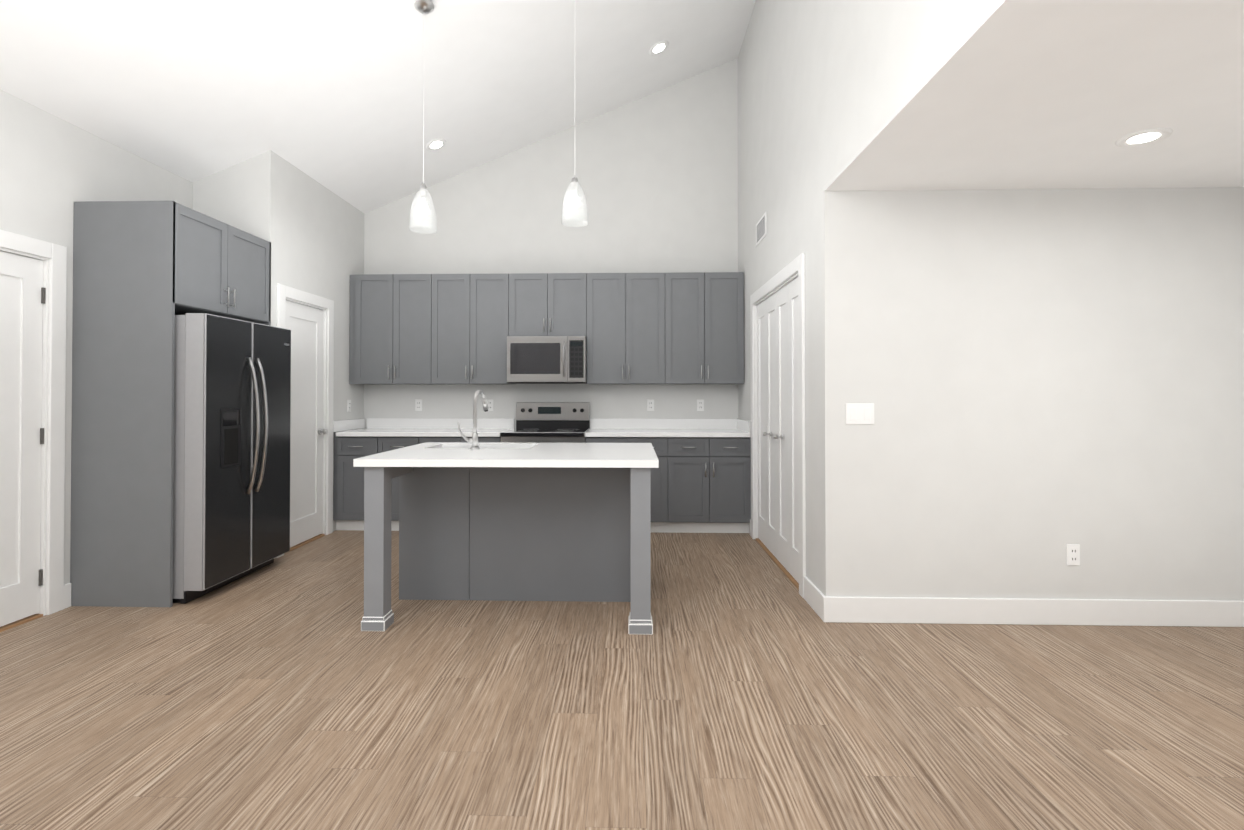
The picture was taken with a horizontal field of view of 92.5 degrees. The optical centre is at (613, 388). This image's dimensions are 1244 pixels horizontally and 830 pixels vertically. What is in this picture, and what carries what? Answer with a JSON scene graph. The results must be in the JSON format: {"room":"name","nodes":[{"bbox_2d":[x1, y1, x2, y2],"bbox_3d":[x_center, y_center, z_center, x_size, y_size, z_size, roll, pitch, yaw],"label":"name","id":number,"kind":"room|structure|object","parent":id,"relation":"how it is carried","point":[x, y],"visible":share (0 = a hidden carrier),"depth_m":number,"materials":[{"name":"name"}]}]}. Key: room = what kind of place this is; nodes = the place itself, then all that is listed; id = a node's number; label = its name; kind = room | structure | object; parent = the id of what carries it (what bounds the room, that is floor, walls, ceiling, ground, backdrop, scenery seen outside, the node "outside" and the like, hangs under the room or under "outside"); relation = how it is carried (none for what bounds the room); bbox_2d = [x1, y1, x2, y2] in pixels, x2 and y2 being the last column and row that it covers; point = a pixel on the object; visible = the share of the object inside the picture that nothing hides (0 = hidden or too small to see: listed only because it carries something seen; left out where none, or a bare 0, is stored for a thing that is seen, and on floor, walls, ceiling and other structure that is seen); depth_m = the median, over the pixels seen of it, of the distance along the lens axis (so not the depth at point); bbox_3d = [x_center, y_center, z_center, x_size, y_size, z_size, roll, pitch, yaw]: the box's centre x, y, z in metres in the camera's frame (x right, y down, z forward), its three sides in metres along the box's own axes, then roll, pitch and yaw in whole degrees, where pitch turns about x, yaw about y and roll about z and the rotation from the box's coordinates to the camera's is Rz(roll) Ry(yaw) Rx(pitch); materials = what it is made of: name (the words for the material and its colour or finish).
{"room":"kitchen","nodes":[
{"label":"kitchen","id":0,"kind":"room"},
{"bbox_2d":[0,89,192,584],"bbox_3d":[-3.387,-1.237,0.767,0.150,5.000,7.830,0,-1,2],"label":"wall","id":1,"kind":"structure","parent":0,"point":[53,168],"depth_m":3.51,"materials":[{"name":"paint"}]},
{"bbox_2d":[0,230,66,631],"bbox_3d":[-3.297,0.223,3.001,0.198,2.125,0.980,0,-1,2],"label":"door","id":2,"kind":"structure","parent":1,"relation":"attached to","point":[33,278],"depth_m":3.33,"materials":[{"name":"white wood"}]},
{"bbox_2d":[193,150,281,558],"bbox_3d":[-2.899,-1.199,4.595,0.600,5.000,0.150,0,-1,2],"label":"wall","id":3,"kind":"structure","parent":0,"point":[246,196],"depth_m":4.52,"materials":[{"name":"paint"}]},
{"bbox_2d":[282,158,363,530],"bbox_3d":[-2.651,-1.191,5.383,0.150,5.000,1.440,0,-1,2],"label":"wall","id":4,"kind":"structure","parent":0,"point":[322,241],"depth_m":5.38,"materials":[{"name":"paint"}]},
{"bbox_2d":[276,283,333,557],"bbox_3d":[-2.637,0.247,5.008,0.198,2.115,0.850,0,-1,2],"label":"door","id":5,"kind":"structure","parent":4,"relation":"attached to","point":[306,319],"depth_m":5.11,"materials":[{"name":"white wood"}]},
{"bbox_2d":[347,400,350,411],"bbox_3d":[-2.560,0.163,5.767,0.008,0.115,0.070,0,-1,2],"label":"outlet","id":6,"kind":"object","parent":4,"relation":"attached to","point":[348,405],"visible":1,"depth_m":5.76,"materials":[{"name":"white plastic"}]},
{"bbox_2d":[0,0,755,213],"bbox_3d":[-1.099,-2.562,1.509,4.680,2.045,9.420,0,-1,2],"label":"ceiling","id":7,"kind":"structure","parent":0,"point":[327,94],"depth_m":4.18,"materials":[{"name":"paint"}]},
{"bbox_2d":[409,0,436,233],"bbox_3d":[-1.184,-1.695,3.714,0.167,1.414,0.167,0,-1,2],"label":"pendant light","id":8,"kind":"object","parent":7,"relation":"hanging from","point":[424,6],"visible":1,"depth_m":3.69,"materials":[{"name":"white glass"}]},
{"bbox_2d":[426,138,445,150],"bbox_3d":[-1.594,-2.196,5.361,0.190,0.010,0.190,-22,-1,1],"label":"recessed light","id":9,"kind":"object","parent":7,"relation":"in","point":[435,144],"visible":1,"depth_m":5.35,"materials":[{"name":"white plastic"}]},
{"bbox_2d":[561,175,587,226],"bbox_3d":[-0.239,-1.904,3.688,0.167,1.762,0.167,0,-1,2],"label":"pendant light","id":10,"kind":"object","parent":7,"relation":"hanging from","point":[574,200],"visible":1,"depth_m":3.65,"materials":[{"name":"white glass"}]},
{"bbox_2d":[649,40,668,55],"bbox_3d":[0.403,-3.007,5.261,0.190,0.010,0.190,-22,-1,1],"label":"recessed light","id":11,"kind":"object","parent":7,"relation":"in","point":[660,48],"visible":1,"depth_m":5.25,"materials":[{"name":"white plastic"}]},
{"bbox_2d":[364,58,737,427],"bbox_3d":[-0.663,-1.184,6.119,4.080,5.000,0.150,0,-1,2],"label":"wall","id":12,"kind":"structure","parent":0,"point":[656,174],"depth_m":6.04,"materials":[{"name":"paint"}]},
{"bbox_2d":[349,274,448,384],"bbox_3d":[-2.122,-0.576,5.905,0.871,1.060,0.347,0,-1,2],"label":"upper cabinet","id":13,"kind":"object","parent":12,"relation":"attached to","point":[393,318],"depth_m":5.74,"materials":[{"name":"grey wood"}]},
{"bbox_2d":[415,399,421,410],"bbox_3d":[-1.985,0.166,6.066,0.070,0.115,0.008,0,-1,2],"label":"electrical outlet","id":14,"kind":"object","parent":12,"relation":"attached to","point":[418,404],"visible":1,"depth_m":6.06,"materials":[{"name":"white plastic"}]},
{"bbox_2d":[437,273,516,384],"bbox_3d":[-1.373,-0.576,5.883,0.866,1.060,0.347,0,-1,2],"label":"upper cabinet","id":15,"kind":"object","parent":12,"relation":"attached to","point":[476,313],"depth_m":5.71,"materials":[{"name":"grey wood"}]},
{"bbox_2d":[487,399,492,410],"bbox_3d":[-1.255,0.165,6.044,0.070,0.115,0.008,0,-1,2],"label":"electrical outlet","id":16,"kind":"object","parent":12,"relation":"attached to","point":[490,404],"visible":0.79,"depth_m":6.04,"materials":[{"name":"white plastic"}]},
{"bbox_2d":[517,273,588,339],"bbox_3d":[-0.626,-0.802,5.863,0.747,0.610,0.347,0,-1,2],"label":"upper cabinet","id":17,"kind":"object","parent":12,"relation":"attached to","point":[548,304],"depth_m":5.69,"materials":[{"name":"grey wood"}]},
{"bbox_2d":[507,336,586,383],"bbox_3d":[-0.628,-0.272,5.785,0.741,0.443,0.486,0,-1,2],"label":"microwave","id":18,"kind":"object","parent":17,"relation":"attached to","point":[546,359],"visible":1,"depth_m":5.58,"materials":[{"name":"silver metal"}]},
{"bbox_2d":[587,273,672,383],"bbox_3d":[0.121,-0.577,5.839,0.866,1.060,0.347,0,-1,2],"label":"upper cabinet","id":19,"kind":"object","parent":12,"relation":"attached to","point":[633,328],"depth_m":5.67,"materials":[{"name":"grey wood"}]},
{"bbox_2d":[647,400,653,410],"bbox_3d":[0.374,0.165,5.996,0.070,0.115,0.008,0,-1,2],"label":"electrical outlet","id":20,"kind":"object","parent":12,"relation":"attached to","point":[650,405],"visible":1,"depth_m":5.99,"materials":[{"name":"white plastic"}]},
{"bbox_2d":[697,400,703,410],"bbox_3d":[0.874,0.165,5.982,0.070,0.115,0.008,0,-1,2],"label":"electrical outlet","id":21,"kind":"object","parent":12,"relation":"attached to","point":[700,405],"visible":1,"depth_m":5.98,"materials":[{"name":"white plastic"}]},
{"bbox_2d":[673,272,743,383],"bbox_3d":[0.838,-0.577,5.818,0.807,1.060,0.347,0,-1,2],"label":"upper cabinet","id":22,"kind":"object","parent":12,"relation":"attached to","point":[708,307],"depth_m":5.65,"materials":[{"name":"grey wood"}]},
{"bbox_2d":[0,530,1243,829],"bbox_3d":[0.135,1.319,1.434,7.150,0.100,9.420,0,-1,2],"label":"floor","id":23,"kind":"structure","parent":0,"point":[742,686],"depth_m":2.34,"materials":[{"name":"wood"}]},
{"bbox_2d":[70,201,270,606],"bbox_3d":[-2.893,0.090,4.020,0.640,2.410,0.967,0,-1,2],"label":"cabinet","id":24,"kind":"object","parent":23,"relation":"on","point":[145,273],"visible":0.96,"depth_m":3.54,"materials":[{"name":"grey wood"}]},
{"bbox_2d":[173,313,290,603],"bbox_3d":[-2.762,0.423,4.019,0.826,1.745,0.900,0,-1,2],"label":"fridge","id":25,"kind":"object","parent":23,"relation":"on","point":[231,475],"visible":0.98,"depth_m":3.77,"materials":[{"name":"black metal"}]},
{"bbox_2d":[333,434,424,530],"bbox_3d":[-2.134,0.874,5.746,0.855,0.875,0.637,0,-1,2],"label":"base cabinet","id":26,"kind":"object","parent":23,"relation":"on","point":[348,480],"depth_m":5.44,"materials":[{"name":"grey wood"}]},
{"bbox_2d":[337,426,512,437],"bbox_3d":[-1.767,0.416,5.727,1.505,0.039,0.662,0,-1,2],"label":"countertop","id":27,"kind":"structure","parent":26,"relation":"on","point":[371,431],"depth_m":5.46,"materials":[{"name":"white stone"}]},
{"bbox_2d":[425,438,500,441],"bbox_3d":[-1.421,0.874,5.725,0.813,0.875,0.637,0,-1,2],"label":"base cabinet","id":28,"kind":"object","parent":23,"relation":"on","point":[426,439],"depth_m":5.41,"materials":[{"name":"grey wood"}]},
{"bbox_2d":[357,446,652,634],"bbox_3d":[-0.553,0.854,3.669,1.549,0.874,1.061,0,-1,2],"label":"kitchen island","id":29,"kind":"object","parent":23,"relation":"on","point":[496,521],"depth_m":3.63,"materials":[{"name":"grey wood"}]},
{"bbox_2d":[353,446,658,469],"bbox_3d":[-0.561,0.394,3.445,1.612,0.040,0.640,0,-1,2],"label":"island countertop","id":30,"kind":"structure","parent":29,"relation":"on","point":[410,455],"depth_m":3.23,"materials":[{"name":"white stone"}]},
{"bbox_2d":[500,402,589,442],"bbox_3d":[-0.632,0.721,5.650,0.762,1.180,0.736,0,-1,2],"label":"range","id":31,"kind":"object","parent":23,"relation":"on","point":[552,422],"visible":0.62,"depth_m":5.93,"materials":[{"name":"silver metal"}]},
{"bbox_2d":[585,438,676,532],"bbox_3d":[0.156,0.874,5.678,0.803,0.875,0.637,0,-1,2],"label":"base cabinet","id":32,"kind":"object","parent":23,"relation":"on","point":[663,478],"depth_m":5.36,"materials":[{"name":"grey wood"}]},
{"bbox_2d":[677,438,750,532],"bbox_3d":[0.839,0.873,5.658,0.804,0.875,0.637,0,-1,2],"label":"base cabinet","id":33,"kind":"object","parent":23,"relation":"on","point":[701,479],"depth_m":5.34,"materials":[{"name":"grey wood"}]},
{"bbox_2d":[585,430,750,437],"bbox_3d":[0.498,0.415,5.660,1.487,0.039,0.662,0,-1,2],"label":"countertop","id":34,"kind":"structure","parent":33,"relation":"on","point":[590,433],"depth_m":5.35,"materials":[{"name":"white stone"}]},
{"bbox_2d":[738,0,1004,588],"bbox_3d":[1.177,-1.232,1.354,0.120,5.000,9.270,0,-1,2],"label":"wall","id":35,"kind":"structure","parent":0,"point":[777,122],"depth_m":3.55,"materials":[{"name":"paint"}]},
{"bbox_2d":[756,211,766,246],"bbox_3d":[1.218,-1.316,4.920,0.008,0.190,0.380,0,-1,2],"label":"air vent","id":36,"kind":"object","parent":35,"relation":"in","point":[761,229],"visible":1,"depth_m":4.88,"materials":[{"name":"white metal"}]},
{"bbox_2d":[750,253,805,597],"bbox_3d":[1.246,0.232,4.471,0.168,2.135,1.595,0,-1,2],"label":"door","id":37,"kind":"structure","parent":35,"relation":"attached to","point":[778,448],"depth_m":4.38,"materials":[{"name":"white wood"}]},
{"bbox_2d":[804,576,823,616],"bbox_3d":[1.173,1.220,3.479,0.016,0.140,0.369,0,-1,2],"label":"baseboard","id":38,"kind":"structure","parent":35,"relation":"attached to","point":[812,594],"depth_m":3.48,"materials":[{"name":"white wood"}]},
{"bbox_2d":[818,187,1243,600],"bbox_3d":[2.471,0.028,3.329,2.590,2.520,0.120,0,-1,2],"label":"wall","id":39,"kind":"structure","parent":0,"point":[1040,379],"depth_m":3.27,"materials":[{"name":"paint"}]},
{"bbox_2d":[846,403,873,423],"bbox_3d":[1.365,0.138,3.296,0.155,0.115,0.009,0,-1,2],"label":"light switch","id":40,"kind":"object","parent":39,"relation":"attached to","point":[859,413],"visible":1,"depth_m":3.29,"materials":[{"name":"white plastic"}]},
{"bbox_2d":[820,595,1243,626],"bbox_3d":[2.366,1.217,3.250,2.416,0.140,0.020,0,-1,2],"label":"baseboard","id":41,"kind":"structure","parent":39,"relation":"attached to","point":[1119,612],"depth_m":3.25,"materials":[{"name":"white wood"}]},
{"bbox_2d":[1066,544,1079,564],"bbox_3d":[2.514,0.908,3.255,0.070,0.115,0.008,0,-1,2],"label":"outlet","id":42,"kind":"object","parent":39,"relation":"attached to","point":[1072,554],"visible":1,"depth_m":3.25,"materials":[{"name":"white plastic"}]},
{"bbox_2d":[825,0,1243,190],"bbox_3d":[2.373,-1.200,-0.018,2.590,0.130,6.600,0,-1,2],"label":"ceiling","id":43,"kind":"structure","parent":0,"point":[1039,94],"depth_m":2.34,"materials":[{"name":"paint"}]},
{"bbox_2d":[1115,128,1172,146],"bbox_3d":[2.335,-1.103,2.624,0.190,0.010,0.190,0,-1,2],"label":"recessed light","id":44,"kind":"object","parent":43,"relation":"in","point":[1150,137],"visible":0.98,"depth_m":2.61,"materials":[{"name":"white plastic"}]}
]}

